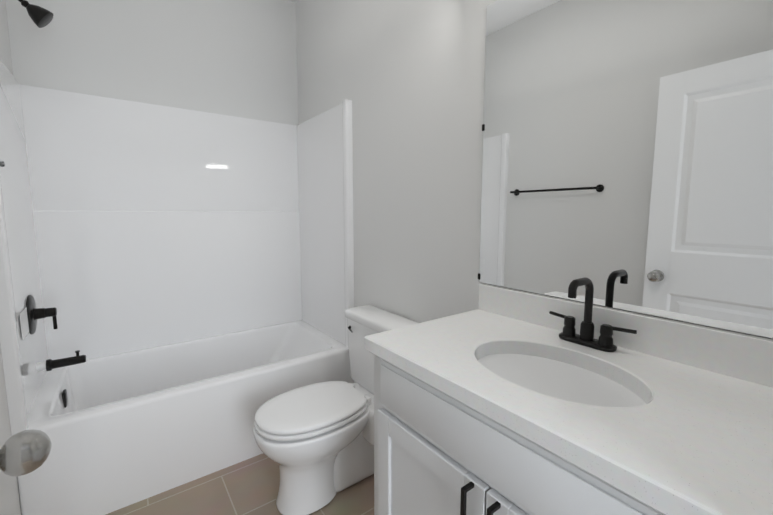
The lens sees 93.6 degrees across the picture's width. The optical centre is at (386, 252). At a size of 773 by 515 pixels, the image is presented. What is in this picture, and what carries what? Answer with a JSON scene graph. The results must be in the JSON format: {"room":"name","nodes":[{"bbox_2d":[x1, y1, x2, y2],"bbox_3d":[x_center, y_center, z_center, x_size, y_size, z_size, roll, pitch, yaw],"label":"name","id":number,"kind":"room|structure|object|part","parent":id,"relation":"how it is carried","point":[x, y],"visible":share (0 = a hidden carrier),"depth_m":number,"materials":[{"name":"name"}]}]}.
{"room":"bathroom","nodes":[
{"label":"bathroom","id":0,"kind":"room"},
{"bbox_2d":[0,0,21,514],"bbox_3d":[-1.137,-0.193,0.805,0.100,2.810,2.851,-5,8,-36],"label":"wall","id":1,"kind":"structure","parent":0,"point":[10,504],"depth_m":1.34,"materials":[{"name":"white paint"}]},
{"bbox_2d":[5,0,298,124],"bbox_3d":[-1.301,-0.365,2.383,1.718,2.810,0.100,-5,8,-36],"label":"wall","id":2,"kind":"structure","parent":0,"point":[237,58],"depth_m":2.21,"materials":[{"name":"white paint"}]},
{"bbox_2d":[106,453,373,514],"bbox_3d":[-0.187,1.220,1.035,2.118,0.050,4.256,-5,8,-36],"label":"floor","id":3,"kind":"structure","parent":0,"point":[250,486],"depth_m":1.67,"materials":[{"name":"tile"}]},
{"bbox_2d":[0,0,353,514],"bbox_3d":[-1.040,-0.065,2.060,1.517,2.283,0.777,-5,8,-36],"label":"shower","id":4,"kind":"object","parent":3,"relation":"on","point":[176,293],"visible":0.94,"depth_m":2.12,"materials":[{"name":"white plastic"}]},
{"bbox_2d":[19,294,57,340],"bbox_3d":[-1.575,0.292,1.655,0.090,0.184,0.327,-5,8,-36],"label":"handle","id":5,"kind":"object","parent":4,"relation":"in","point":[29,314],"depth_m":1.64,"materials":[{"name":"black metal"}]},
{"bbox_2d":[36,350,86,371],"bbox_3d":[-1.593,0.533,1.782,0.180,0.074,0.056,-5,8,-36],"label":"tub faucet","id":6,"kind":"object","parent":4,"relation":"in","point":[50,364],"depth_m":1.76,"materials":[{"name":"black metal"}]},
{"bbox_2d":[12,319,353,514],"bbox_3d":[-1.040,0.840,2.157,1.516,0.462,0.775,-5,8,-36],"label":"tub","id":7,"kind":"object","parent":4,"relation":"in","point":[125,427],"depth_m":1.80,"materials":[{"name":"white plastic"}]},
{"bbox_2d":[253,305,417,514],"bbox_3d":[-0.249,0.727,1.712,0.727,0.783,0.468,-5,8,-36],"label":"toilet","id":8,"kind":"object","parent":3,"relation":"on","point":[315,441],"visible":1,"depth_m":1.60,"materials":[{"name":"white ceramic"}]},
{"bbox_3d":[-0.346,0.716,1.639,0.477,0.020,0.362,-5,8,-36],"label":"seat","id":9,"kind":"part","parent":8,"relation":"part of","materials":[{"name":"white plastic"}]},
{"bbox_3d":[-0.325,0.927,1.678,0.544,0.393,0.376,-5,8,-36],"label":"bowl","id":10,"kind":"part","parent":8,"relation":"part of","materials":[{"name":"white ceramic"}]},
{"bbox_3d":[-0.189,0.403,1.910,0.020,0.023,0.055,-5,8,-36],"label":"handle","id":11,"kind":"part","parent":8,"relation":"part of","materials":[{"name":"black metal"}]},
{"bbox_3d":[-0.028,0.341,1.834,0.178,0.041,0.468,-5,8,-36],"label":"lid","id":12,"kind":"part","parent":8,"relation":"part of","materials":[{"name":"white ceramic"}]},
{"bbox_3d":[-0.027,0.533,1.855,0.160,0.346,0.450,-5,8,-36],"label":"tank","id":13,"kind":"part","parent":8,"relation":"part of","materials":[{"name":"white ceramic"}]},
{"bbox_2d":[364,277,772,514],"bbox_3d":[0.399,0.639,0.959,0.584,1.121,0.873,-5,8,-36],"label":"bathroom vanity","id":14,"kind":"object","parent":3,"relation":"on","point":[502,401],"visible":1,"depth_m":0.81,"materials":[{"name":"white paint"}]},
{"bbox_2d":[549,277,637,352],"bbox_3d":[0.544,0.168,1.015,0.134,0.197,0.240,-5,8,-36],"label":"faucet","id":15,"kind":"object","parent":14,"relation":"on","point":[567,341],"depth_m":1.03,"materials":[{"name":"black metal"}]},
{"bbox_2d":[296,0,772,382],"bbox_3d":[0.166,-0.297,1.759,0.100,2.810,2.851,-5,8,-36],"label":"wall","id":16,"kind":"structure","parent":0,"point":[407,77],"depth_m":1.74,"materials":[{"name":"white paint"}]},
{"bbox_2d":[478,0,772,337],"bbox_3d":[0.625,-0.353,1.032,0.008,1.022,0.884,-5,8,-36],"label":"mirror","id":17,"kind":"object","parent":16,"relation":"attached to","point":[627,163],"visible":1,"depth_m":0.98,"materials":[{"name":"clear glass"}]},
{"bbox_3d":[-0.406,0.250,0.241,0.035,2.028,0.755,-5,8,-36],"label":"door","id":18,"kind":"structure","parent":0,"visible":0},
{"bbox_2d":[0,429,51,475],"bbox_3d":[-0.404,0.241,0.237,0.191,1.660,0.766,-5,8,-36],"label":"door knob","id":19,"kind":"object","parent":18,"relation":"attached to","point":[25,452],"depth_m":0.53,"materials":[{"name":"grey metal"}]}
]}

